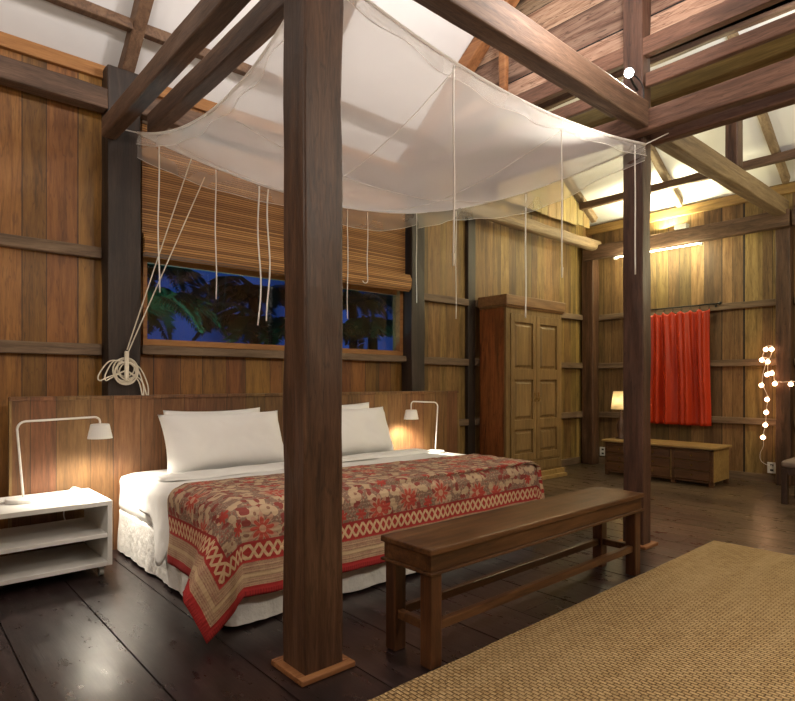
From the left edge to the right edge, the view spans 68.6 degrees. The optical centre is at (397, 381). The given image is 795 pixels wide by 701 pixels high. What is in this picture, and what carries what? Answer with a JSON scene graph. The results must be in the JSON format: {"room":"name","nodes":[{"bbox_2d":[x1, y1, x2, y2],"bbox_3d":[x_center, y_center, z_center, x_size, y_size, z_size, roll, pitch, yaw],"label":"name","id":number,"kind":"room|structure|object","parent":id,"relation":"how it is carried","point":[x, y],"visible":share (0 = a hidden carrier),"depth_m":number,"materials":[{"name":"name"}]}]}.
{"room":"traditional dwelling","nodes":[
{"label":"traditional dwelling","id":0,"kind":"room"},
{"bbox_2d":[0,48,586,556],"bbox_3d":[-0.965,-1.609,5.021,9.810,5.458,0.080,0,0,-42],"label":"wall","id":1,"kind":"structure","parent":0,"point":[51,150],"depth_m":3.99,"materials":[{"name":"brown wood"}]},
{"bbox_2d":[0,233,101,258],"bbox_3d":[-3.273,-0.880,2.885,3.320,0.083,0.067,0,0,-42],"label":"trim","id":2,"kind":"structure","parent":1,"relation":"attached to","point":[6,240],"depth_m":3.76,"materials":[{"name":"brown wood"}]},
{"bbox_2d":[0,340,101,355],"bbox_3d":[-3.274,-0.221,2.885,3.320,0.084,0.069,0,0,-42],"label":"trim","id":3,"kind":"structure","parent":1,"relation":"attached to","point":[6,346],"depth_m":3.76,"materials":[{"name":"brown wood"}]},
{"bbox_2d":[0,31,217,112],"bbox_3d":[-2.228,-2.125,3.824,6.130,0.090,0.040,0,0,-42],"label":"trim","id":4,"kind":"structure","parent":1,"relation":"attached to","point":[9,42],"depth_m":3.81,"materials":[{"name":"brown wood"}]},
{"bbox_2d":[141,120,284,274],"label":"bamboo blind","id":5,"kind":"object","parent":1,"relation":"attached to","point":[236,234],"depth_m":4.40,"materials":[{"name":"brown wood"}]},
{"bbox_2d":[140,255,405,361],"bbox_3d":[-0.907,-0.913,5.016,2.530,1.433,0.164,0,0,-42],"label":"window","id":6,"kind":"structure","parent":1,"relation":"in","point":[149,346],"depth_m":4.67,"materials":[{"name":"brown wood"}]},
{"bbox_2d":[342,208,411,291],"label":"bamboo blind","id":7,"kind":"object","parent":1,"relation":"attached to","point":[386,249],"depth_m":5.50,"materials":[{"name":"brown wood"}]},
{"bbox_2d":[424,293,468,305],"bbox_3d":[0.483,-0.880,6.208,0.770,0.082,0.065,0,0,-42],"label":"trim","id":8,"kind":"structure","parent":1,"relation":"attached to","point":[443,299],"depth_m":6.20,"materials":[{"name":"brown wood"}]},
{"bbox_2d":[424,357,468,365],"bbox_3d":[0.482,-0.221,6.209,0.770,0.081,0.065,0,0,-42],"label":"trim","id":9,"kind":"structure","parent":1,"relation":"attached to","point":[428,360],"depth_m":6.20,"materials":[{"name":"brown wood"}]},
{"bbox_2d":[459,419,468,425],"bbox_3d":[0.482,0.446,6.208,0.770,0.080,0.068,0,0,-42],"label":"trim","id":10,"kind":"structure","parent":1,"relation":"attached to","point":[462,422],"depth_m":6.38,"materials":[{"name":"brown wood"}]},
{"bbox_2d":[465,216,474,454],"bbox_3d":[0.812,-0.530,6.507,0.120,3.300,0.050,0,0,-42],"label":"trim","id":11,"kind":"structure","parent":1,"relation":"attached to","point":[469,224],"depth_m":6.48,"materials":[{"name":"brown wood"}]},
{"bbox_2d":[475,411,582,424],"bbox_3d":[1.692,0.445,7.278,2.220,0.084,0.066,0,0,-42],"label":"trim","id":12,"kind":"structure","parent":1,"relation":"attached to","point":[578,414],"depth_m":7.77,"materials":[{"name":"brown wood"}]},
{"bbox_2d":[475,359,582,368],"bbox_3d":[1.692,-0.221,7.278,2.220,0.081,0.069,0,0,-42],"label":"trim","id":13,"kind":"structure","parent":1,"relation":"attached to","point":[477,361],"depth_m":7.77,"materials":[{"name":"brown wood"}]},
{"bbox_2d":[475,300,582,320],"bbox_3d":[1.692,-0.880,7.278,2.220,0.080,0.067,0,0,-42],"label":"trim","id":14,"kind":"structure","parent":1,"relation":"attached to","point":[569,316],"depth_m":7.79,"materials":[{"name":"brown wood"}]},
{"bbox_2d":[561,457,579,465],"bbox_3d":[1.686,1.075,7.300,2.200,0.090,0.020,0,0,-42],"label":"trim","id":15,"kind":"structure","parent":1,"relation":"attached to","point":[576,460],"depth_m":7.86,"materials":[{"name":"brown wood"}]},
{"bbox_2d":[0,463,794,700],"bbox_3d":[1.368,1.160,2.385,9.810,0.080,7.160,0,0,-42],"label":"floor","id":16,"kind":"structure","parent":0,"point":[122,633],"depth_m":2.75,"materials":[{"name":"brown wood"}]},
{"bbox_2d":[0,488,111,585],"bbox_3d":[-2.116,0.902,3.312,0.780,0.436,0.525,0,0,-42],"label":"bedside table","id":17,"kind":"object","parent":16,"relation":"on","point":[95,528],"visible":0.98,"depth_m":3.36,"materials":[{"name":"white paint"}]},
{"bbox_2d":[0,517,106,554],"bbox_3d":[-2.117,0.883,3.313,0.728,0.024,0.521,0,0,-42],"label":"shelf","id":18,"kind":"object","parent":17,"relation":"attached to","point":[35,536],"depth_m":3.33,"materials":[{"name":"white paint"}]},
{"bbox_2d":[0,543,106,585],"bbox_3d":[-2.117,1.046,3.313,0.728,0.024,0.521,0,0,-42],"label":"shelf","id":19,"kind":"object","parent":17,"relation":"attached to","point":[21,567],"depth_m":3.34,"materials":[{"name":"white paint"}]},
{"bbox_2d":[4,416,112,519],"bbox_3d":[-1.988,0.554,3.433,0.395,0.694,0.474,0,0,19],"label":"desk lamp","id":20,"kind":"object","parent":17,"relation":"on","point":[100,430],"visible":0.96,"depth_m":3.40,"materials":[{"name":"white metal"}]},
{"bbox_2d":[101,64,140,395],"bbox_3d":[-1.908,-0.505,4.022,0.224,3.250,0.163,0,0,-42],"label":"timber post","id":21,"kind":"object","parent":16,"relation":"on","point":[121,167],"visible":0.57,"depth_m":3.96,"materials":[{"name":"brown wood"}]},
{"bbox_2d":[0,55,107,113],"bbox_3d":[-3.210,-1.889,2.821,3.330,0.150,0.120,0,0,-42],"label":"timber beam","id":22,"kind":"structure","parent":21,"relation":"attached to","point":[15,74],"depth_m":3.68,"materials":[{"name":"brown wood"}]},
{"bbox_2d":[97,158,204,394],"bbox_3d":[-1.689,-0.743,4.024,0.692,1.693,0.077,0,0,-31],"label":"rope coil","id":23,"kind":"object","parent":21,"relation":"hanging from","point":[127,381],"visible":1,"depth_m":3.96,"materials":[{"name":"fabric"}]},
{"bbox_2d":[101,0,250,139],"bbox_3d":[0.318,-1.680,1.346,0.098,0.130,6.755,0,0,-42],"label":"timber beam","id":24,"kind":"structure","parent":21,"relation":"attached to","point":[207,19],"depth_m":2.97,"materials":[{"name":"brown wood"}]},
{"bbox_2d":[8,391,458,554],"bbox_3d":[-0.852,0.605,4.823,3.975,1.030,0.043,0,0,-42],"label":"headboard","id":25,"kind":"object","parent":16,"relation":"on","point":[58,455],"visible":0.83,"depth_m":3.90,"materials":[{"name":"brown wood"}]},
{"bbox_2d":[117,469,414,626],"bbox_3d":[-0.450,0.860,4.005,2.335,0.520,1.713,0,0,-42],"label":"bed","id":26,"kind":"object","parent":16,"relation":"on","point":[135,539],"visible":0.12,"depth_m":3.33,"materials":[{"name":"white fabric"}]},
{"bbox_2d":[163,407,259,414],"bbox_3d":[-1.308,0.400,4.224,0.740,0.410,0.185,0,0,-42],"label":"pillow","id":27,"kind":"object","parent":26,"relation":"on","point":[250,410],"visible":0.09,"depth_m":4.21,"materials":[{"name":"fabric"}]},
{"bbox_2d":[158,410,283,473],"bbox_3d":[-1.184,0.410,4.054,0.890,0.390,0.296,0,0,-42],"label":"pillow","id":28,"kind":"object","parent":26,"relation":"on","point":[207,441],"visible":0.96,"depth_m":3.92,"materials":[{"name":"fabric"}]},
{"bbox_2d":[139,449,448,565],"bbox_3d":[-0.287,0.779,3.831,2.420,0.437,1.251,0,0,-42],"label":"sheet","id":29,"kind":"object","parent":26,"relation":"on","point":[154,494],"visible":0.27,"depth_m":3.53,"materials":[{"name":"white fabric"}]},
{"bbox_2d":[342,402,368,409],"bbox_3d":[-0.509,0.393,4.929,0.770,0.425,0.187,0,0,-42],"label":"pillow","id":30,"kind":"object","parent":26,"relation":"on","point":[360,405],"visible":0.02,"depth_m":5.08,"materials":[{"name":"fabric"}]},
{"bbox_2d":[167,453,544,643],"bbox_3d":[-0.139,0.827,3.568,2.630,0.562,0.802,0,0,-42],"label":"quilt","id":31,"kind":"object","parent":26,"relation":"on","point":[226,535],"visible":0.81,"depth_m":3.02,"materials":[{"name":"red fabric"}]},
{"bbox_2d":[342,407,393,455],"bbox_3d":[-0.389,0.410,4.763,0.850,0.390,0.287,0,0,-42],"label":"pillow","id":32,"kind":"object","parent":26,"relation":"on","point":[366,430],"visible":0.56,"depth_m":4.76,"materials":[{"name":"fabric"}]},
{"bbox_2d":[271,0,354,686],"bbox_3d":[-0.333,-1.380,2.300,0.245,5.000,0.233,0,0,-42],"label":"timber post","id":33,"kind":"object","parent":16,"relation":"on","point":[313,29],"visible":1,"depth_m":2.23,"materials":[{"name":"brown wood"}]},
{"bbox_2d":[147,0,283,131],"bbox_3d":[0.536,-1.780,1.522,0.096,0.141,6.730,0,0,-42],"label":"timber beam","id":34,"kind":"structure","parent":33,"relation":"attached to","point":[263,20],"depth_m":3.18,"materials":[{"name":"brown wood"}]},
{"bbox_2d":[125,0,668,324],"bbox_3d":[-0.061,-1.105,3.918,2.805,1.353,2.554,0,0,-42],"label":"canopy","id":35,"kind":"object","parent":33,"relation":"hanging from","point":[423,132],"visible":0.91,"depth_m":3.38,"materials":[{"name":"white fabric"}]},
{"bbox_2d":[413,0,613,117],"bbox_3d":[-0.731,-1.891,2.064,6.000,0.106,0.065,0,0,-42],"label":"timber beam","id":36,"kind":"structure","parent":33,"relation":"attached to","point":[421,2],"depth_m":3.22,"materials":[{"name":"brown wood"}]},
{"bbox_2d":[423,0,647,129],"bbox_3d":[-0.608,-1.755,1.861,5.916,0.188,0.094,0,0,-42],"label":"timber beam","id":37,"kind":"structure","parent":33,"relation":"attached to","point":[499,22],"depth_m":3.04,"materials":[{"name":"brown wood"}]},
{"bbox_2d":[402,213,424,390],"bbox_3d":[0.158,-0.505,5.850,0.188,3.250,0.163,0,0,-42],"label":"timber post","id":38,"kind":"object","parent":16,"relation":"on","point":[413,374],"visible":0.45,"depth_m":5.79,"materials":[{"name":"brown wood"}]},
{"bbox_2d":[141,99,202,128],"bbox_3d":[-0.844,-1.920,4.915,2.560,0.149,0.117,0,0,-42],"label":"timber beam","id":39,"kind":"structure","parent":38,"relation":"attached to","point":[191,115],"depth_m":4.21,"materials":[{"name":"brown wood"}]},
{"bbox_2d":[440,452,465,455],"bbox_3d":[0.307,0.902,5.456,0.570,0.436,0.525,0,0,-42],"label":"bedside table","id":40,"kind":"object","parent":16,"relation":"on","point":[445,453],"visible":0.02,"depth_m":5.50,"materials":[{"name":"white paint"}]},
{"bbox_2d":[404,401,444,453],"bbox_3d":[0.261,0.430,5.538,0.450,0.507,0.190,0,0,-42],"label":"desk lamp","id":41,"kind":"object","parent":40,"relation":"on","point":[411,414],"visible":0.92,"depth_m":5.50,"materials":[{"name":"white metal"}]},
{"bbox_2d":[381,486,643,669],"bbox_3d":[0.683,0.883,2.928,1.751,0.474,0.304,0,0,-42],"label":"bench","id":42,"kind":"object","parent":16,"relation":"on","point":[433,550],"visible":1,"depth_m":2.60,"materials":[{"name":"brown wood"}]},
{"bbox_2d":[478,294,566,479],"bbox_3d":[1.462,0.087,6.738,1.140,2.065,0.425,0,0,-42],"label":"wardrobe","id":43,"kind":"object","parent":16,"relation":"on","point":[520,356],"visible":0.85,"depth_m":6.50,"materials":[{"name":"brown wood"}]},
{"bbox_2d":[368,540,794,700],"bbox_3d":[1.111,1.111,0.970,5.757,0.015,3.191,0,0,-42],"label":"rug","id":44,"kind":"object","parent":16,"relation":"on","point":[715,621],"visible":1,"depth_m":2.41,"materials":[{"name":"wicker"}]},
{"bbox_2d":[581,248,598,464],"bbox_3d":[2.646,-0.380,7.996,0.167,3.000,0.179,0,0,-42],"label":"timber post","id":45,"kind":"object","parent":16,"relation":"on","point":[590,269],"visible":0.8,"depth_m":7.94,"materials":[{"name":"brown wood"}]},
{"bbox_2d":[449,205,600,250],"bbox_3d":[1.532,-1.831,6.832,3.170,0.154,0.140,0,0,-42],"label":"timber beam","id":46,"kind":"structure","parent":45,"relation":"attached to","point":[517,222],"depth_m":6.75,"materials":[{"name":"brown wood"}]},
{"bbox_2d":[583,208,791,260],"bbox_3d":[3.358,-1.740,7.070,0.098,0.188,2.420,0,0,-42],"label":"timber beam","id":47,"kind":"structure","parent":45,"relation":"attached to","point":[762,222],"depth_m":6.76,"materials":[{"name":"brown wood"}]},
{"bbox_2d":[614,242,702,259],"bbox_3d":[3.244,-1.651,7.310,0.052,0.058,1.110,0,0,-42],"label":"tube light","id":48,"kind":"object","parent":47,"relation":"attached to","point":[700,243],"visible":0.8,"depth_m":7.16,"materials":[{"name":"white plastic"}]},
{"bbox_2d":[674,223,688,229],"bbox_3d":[3.416,-1.861,7.002,0.096,0.058,0.140,0,0,-42],"label":"uplight","id":49,"kind":"object","parent":47,"relation":"on","point":[684,225],"visible":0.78,"depth_m":6.96,"materials":[{"name":"white plastic"}]},
{"bbox_2d":[617,0,657,549],"bbox_3d":[1.649,-1.080,4.014,0.190,4.400,0.213,0,0,-42],"label":"timber post","id":50,"kind":"object","parent":16,"relation":"on","point":[636,13],"visible":0.71,"depth_m":3.97,"materials":[{"name":"brown wood"}]},
{"bbox_2d":[550,100,594,119],"bbox_3d":[0.846,-2.030,4.872,0.053,0.100,2.183,0,0,-42],"label":"timber beam","id":51,"kind":"structure","parent":50,"relation":"attached to","point":[576,108],"depth_m":4.32,"materials":[{"name":"red wood"}]},
{"bbox_2d":[624,67,643,97],"bbox_3d":[1.558,-1.925,3.849,0.076,0.250,0.240,0,0,41],"label":"spotlight","id":52,"kind":"object","parent":50,"relation":"attached to","point":[629,72],"visible":0.9,"depth_m":3.78,"materials":[{"name":"black plastic"}]},
{"bbox_2d":[592,56,794,139],"bbox_3d":[2.630,-1.715,2.741,0.091,0.152,5.780,0,0,-42],"label":"timber beam","id":53,"kind":"structure","parent":50,"relation":"attached to","point":[778,77],"depth_m":3.50,"materials":[{"name":"red wood"}]},
{"bbox_2d":[651,88,794,146],"bbox_3d":[3.238,-1.705,2.384,0.089,0.136,4.440,0,0,-42],"label":"timber beam","id":54,"kind":"structure","parent":50,"relation":"attached to","point":[787,98],"depth_m":3.66,"materials":[{"name":"red wood"}]},
{"bbox_2d":[602,438,731,487],"bbox_3d":[3.089,0.907,6.759,0.495,0.425,1.290,0,0,-42],"label":"dresser","id":55,"kind":"object","parent":16,"relation":"on","point":[708,463],"visible":0.75,"depth_m":6.42,"materials":[{"name":"brown wood"}]},
{"bbox_2d":[611,391,622,438],"bbox_3d":[2.744,0.405,7.161,0.232,0.580,0.232,0,0,-42],"label":"table lamp","id":56,"kind":"object","parent":55,"relation":"on","point":[617,398],"visible":0.75,"depth_m":7.12,"materials":[{"name":"beige fabric"}]},
{"bbox_2d":[775,225,793,486],"bbox_3d":[4.202,-0.310,6.323,0.142,2.860,0.148,0,0,-42],"label":"timber post","id":57,"kind":"object","parent":16,"relation":"on","point":[784,237],"visible":0.81,"depth_m":6.27,"materials":[{"name":"brown wood"}]},
{"bbox_2d":[651,107,788,215],"bbox_3d":[2.950,-1.861,5.214,3.210,0.179,0.127,0,0,-42],"label":"timber beam","id":58,"kind":"structure","parent":57,"relation":"on","point":[692,152],"depth_m":5.08,"materials":[{"name":"brown wood"}]},
{"bbox_2d":[725,120,742,167],"bbox_3d":[3.074,-2.474,5.323,0.138,1.048,0.115,0,0,-42],"label":"post","id":59,"kind":"object","parent":58,"relation":"on","point":[734,131],"visible":0.27,"depth_m":5.28,"materials":[{"name":"brown wood"}]},
{"bbox_2d":[759,346,794,465],"bbox_3d":[4.172,0.264,6.272,0.160,1.324,0.466,0,0,-42],"label":"string lights","id":60,"kind":"object","parent":57,"relation":"hanging from","point":[771,348],"visible":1,"depth_m":6.35},
{"bbox_2d":[781,457,794,503],"bbox_3d":[3.856,0.919,5.330,0.471,0.402,0.488,0,0,-42],"label":"stool","id":61,"kind":"object","parent":16,"relation":"on","point":[788,465],"visible":1,"depth_m":5.33,"materials":[{"name":"brown wood"}]},
{"bbox_2d":[781,457,794,468],"bbox_3d":[3.855,0.755,5.330,0.471,0.074,0.488,0,0,-42],"label":"cushion","id":62,"kind":"object","parent":61,"relation":"on","point":[789,463],"depth_m":5.32,"materials":[{"name":"brown fabric"}]},
{"bbox_2d":[0,0,794,225],"bbox_3d":[1.384,-3.553,2.386,9.836,2.907,7.191,0,0,-42],"label":"ceiling","id":63,"kind":"structure","parent":0,"point":[42,22],"depth_m":4.66,"materials":[{"name":"white paint"}]},
{"bbox_2d":[118,0,153,72],"bbox_3d":[-0.794,-3.474,2.807,0.092,2.774,3.411,0,0,-42],"label":"rafter","id":64,"kind":"object","parent":63,"relation":"attached to","point":[141,9],"visible":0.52,"depth_m":3.85,"materials":[{"name":"brown wood"}]},
{"bbox_2d":[458,0,519,71],"bbox_3d":[1.190,-3.499,4.525,0.130,2.728,3.351,0,0,-42],"label":"rafter","id":65,"kind":"object","parent":63,"relation":"attached to","point":[477,49],"visible":0.16,"depth_m":5.06,"materials":[{"name":"orange wood"}]},
{"bbox_2d":[503,181,588,228],"bbox_3d":[1.855,-2.706,7.222,1.944,1.295,0.020,0,0,-42],"label":"gable wall","id":66,"kind":"structure","parent":63,"relation":"attached to","point":[541,197],"depth_m":7.31,"materials":[{"name":"brown wood"}]},
{"bbox_2d":[563,177,597,222],"bbox_3d":[1.492,-3.164,6.875,3.242,1.992,0.080,0,0,-42],"label":"rafter","id":67,"kind":"object","parent":63,"relation":"attached to","point":[569,182],"visible":0.27,"depth_m":7.64,"materials":[{"name":"brown wood"}]},
{"bbox_2d":[620,81,683,206],"bbox_3d":[2.247,-3.150,6.061,3.290,2.024,0.077,0,0,-42],"label":"rafter","id":68,"kind":"object","parent":63,"relation":"attached to","point":[656,159],"visible":0.34,"depth_m":6.80,"materials":[{"name":"brown wood"}]},
{"bbox_2d":[727,32,789,183],"bbox_3d":[2.988,-3.151,5.223,3.289,2.020,0.079,0,0,-42],"label":"rafter","id":69,"kind":"object","parent":63,"relation":"attached to","point":[764,120],"visible":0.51,"depth_m":5.93,"materials":[{"name":"brown wood"}]},
{"bbox_2d":[474,0,794,95],"bbox_3d":[2.456,-3.572,3.261,0.040,2.784,6.830,0,0,-42],"label":"wall","id":70,"kind":"structure","parent":0,"point":[593,29],"depth_m":4.39,"materials":[{"name":"brown wood"}]},
{"bbox_2d":[516,0,782,105],"bbox_3d":[2.322,-2.260,3.216,0.064,0.124,6.940,0,0,-42],"label":"trim","id":71,"kind":"structure","parent":70,"relation":"attached to","point":[724,13],"depth_m":3.76,"materials":[{"name":"red wood"}]},
{"bbox_2d":[499,51,508,90],"bbox_3d":[0.885,-2.565,4.855,0.055,0.530,0.079,0,0,-42],"label":"stud","id":72,"kind":"object","parent":71,"relation":"on","point":[503,59],"visible":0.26,"depth_m":4.83,"materials":[{"name":"orange wood"}]},
{"bbox_2d":[587,181,794,474],"bbox_3d":[4.996,-0.550,5.596,0.080,3.340,7.160,0,0,-42],"label":"wall","id":73,"kind":"structure","parent":0,"point":[741,268],"depth_m":6.86,"materials":[{"name":"brown wood"}]},
{"bbox_2d":[600,447,604,455],"bbox_3d":[2.809,0.950,7.967,0.014,0.120,0.090,0,0,-42],"label":"wall outlet","id":74,"kind":"object","parent":73,"relation":"attached to","point":[602,449],"visible":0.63,"depth_m":7.97,"materials":[{"name":"white plastic"}]},
{"bbox_2d":[651,302,721,309],"bbox_3d":[3.402,-0.907,7.189,0.080,0.055,1.120,0,0,-42],"label":"curtain rod","id":75,"kind":"object","parent":73,"relation":"attached to","point":[718,303],"visible":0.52,"depth_m":7.01,"materials":[{"name":"wood"}]},
{"bbox_2d":[650,305,710,425],"bbox_3d":[3.375,-0.194,7.163,0.098,1.429,0.881,0,0,-42],"label":"curtain","id":76,"kind":"object","parent":75,"relation":"hanging from","point":[680,388],"visible":0.84,"depth_m":7.06,"materials":[{"name":"fabric"}]},
{"bbox_2d":[598,358,775,368],"bbox_3d":[3.463,-0.220,7.223,0.069,0.082,2.170,0,0,-42],"label":"trim","id":77,"kind":"structure","parent":73,"relation":"attached to","point":[736,362],"depth_m":6.72,"materials":[{"name":"brown wood"}]},
{"bbox_2d":[599,299,775,320],"bbox_3d":[3.463,-0.880,7.223,0.066,0.082,2.170,0,0,-42],"label":"trim","id":78,"kind":"structure","parent":73,"relation":"attached to","point":[768,302],"depth_m":6.88,"materials":[{"name":"brown wood"}]},
{"bbox_2d":[599,412,775,425],"bbox_3d":[3.463,0.445,7.223,0.068,0.080,2.170,0,0,-42],"label":"trim","id":79,"kind":"structure","parent":73,"relation":"attached to","point":[714,419],"depth_m":6.71,"materials":[{"name":"brown wood"}]},
{"bbox_2d":[599,457,775,482],"bbox_3d":[4.959,1.075,5.563,0.020,0.090,6.960,0,0,-42],"label":"trim","id":80,"kind":"structure","parent":73,"relation":"attached to","point":[750,476],"depth_m":6.62,"materials":[{"name":"brown wood"}]},
{"bbox_2d":[586,182,794,235],"bbox_3d":[4.951,-2.105,5.556,0.040,0.110,6.960,0,0,-42],"label":"trim","id":81,"kind":"structure","parent":73,"relation":"attached to","point":[788,188],"depth_m":7.08,"materials":[{"name":"brown wood"}]},
{"bbox_2d":[767,462,775,473],"bbox_3d":[4.148,0.950,6.454,0.014,0.120,0.090,0,0,-42],"label":"wall outlet","id":82,"kind":"object","parent":73,"relation":"attached to","point":[770,469],"visible":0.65,"depth_m":6.45,"materials":[{"name":"white plastic"}]},
{"bbox_3d":[3.700,-2.130,-0.251,9.810,6.500,0.080,0,0,-42],"label":"wall","id":83,"kind":"structure","parent":0,"visible":0},
{"bbox_2d":[536,1,794,110],"bbox_3d":[3.630,-3.116,4.347,0.081,0.101,6.900,0,0,-42],"label":"purlin","id":84,"kind":"object","parent":83,"relation":"attached to","point":[554,102],"visible":0.41,"depth_m":5.31,"materials":[{"name":"brown wood"}]},
{"bbox_2d":[568,33,794,127],"bbox_3d":[2.776,-2.192,3.458,0.500,0.025,6.700,0,0,-42],"label":"trim","id":85,"kind":"structure","parent":83,"relation":"attached to","point":[783,48],"depth_m":4.13,"materials":[{"name":"brown wood"}]},
{"bbox_2d":[579,149,794,210],"bbox_3d":[4.627,-2.317,5.229,0.080,0.100,6.900,0,0,-42],"label":"purlin","id":86,"kind":"object","parent":83,"relation":"attached to","point":[787,155],"visible":0.6,"depth_m":6.66,"materials":[{"name":"brown wood"}]},
{"bbox_2d":[645,13,794,87],"bbox_3d":[3.141,-2.030,2.278,0.054,0.099,4.410,0,0,-42],"label":"timber beam","id":87,"kind":"structure","parent":83,"relation":"attached to","point":[784,26],"depth_m":3.55,"materials":[{"name":"red wood"}]},
{"bbox_2d":[792,207,794,225],"bbox_3d":[5.644,-1.740,4.487,0.102,0.189,4.440,0,0,-42],"label":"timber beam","id":88,"kind":"structure","parent":83,"relation":"attached to","point":[793,209],"depth_m":6.11,"materials":[{"name":"brown wood"}]},
{"label":"outside","id":89,"kind":"structure","parent":0,"visible":0},
{"bbox_3d":[-4.479,1.220,11.098,20.000,0.100,13.440,0,0,-42],"label":"ground","id":90,"kind":"structure","parent":89,"visible":0},
{"bbox_2d":[147,263,217,304],"bbox_3d":[-3.798,-0.336,8.156,2.163,3.018,2.128,0,0,5],"label":"palm","id":91,"kind":"object","parent":90,"relation":"on","point":[182,274],"visible":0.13,"depth_m":8.46,"materials":[{"name":"green plant"}]},
{"bbox_2d":[147,285,227,339],"bbox_3d":[-2.868,0.083,6.255,1.905,2.182,2.195,0,0,8],"label":"palm","id":92,"kind":"object","parent":90,"relation":"on","point":[162,303],"visible":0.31,"depth_m":6.31,"materials":[{"name":"green plant"}]},
{"bbox_2d":[191,276,284,343],"bbox_3d":[-2.420,-0.234,9.627,2.165,2.814,2.063,0,0,-42],"label":"palm","id":93,"kind":"object","parent":90,"relation":"on","point":[248,293],"visible":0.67,"depth_m":9.20,"materials":[{"name":"green plant"}]},
{"bbox_2d":[192,302,350,344],"bbox_3d":[-1.713,0.095,7.757,2.200,2.158,2.145,0,0,-42],"label":"palm","id":94,"kind":"object","parent":90,"relation":"on","point":[272,330],"visible":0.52,"depth_m":7.14,"materials":[{"name":"green plant"}]},
{"bbox_2d":[343,316,392,349],"bbox_3d":[-0.540,0.078,9.523,1.970,2.193,2.242,0,0,33],"label":"palm","id":95,"kind":"object","parent":90,"relation":"on","point":[357,328],"visible":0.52,"depth_m":9.02,"materials":[{"name":"green plant"}]},
{"bbox_2d":[343,289,392,348],"bbox_3d":[-0.831,-0.294,11.130,2.288,2.934,2.185,0,0,1],"label":"palm","id":96,"kind":"object","parent":90,"relation":"on","point":[366,302],"visible":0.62,"depth_m":10.78,"materials":[{"name":"green plant"}]},
{"bbox_3d":[-2.261,-2.130,-0.825,0.080,6.500,7.160,0,0,-42],"label":"wall","id":97,"kind":"structure","parent":0,"visible":0},
{"bbox_2d":[45,0,251,75],"bbox_3d":[-2.057,-2.338,3.548,6.020,0.083,0.079,0,0,-42],"label":"purlin","id":98,"kind":"object","parent":97,"relation":"attached to","point":[86,8],"visible":0.23,"depth_m":3.74,"materials":[{"name":"brown wood"}]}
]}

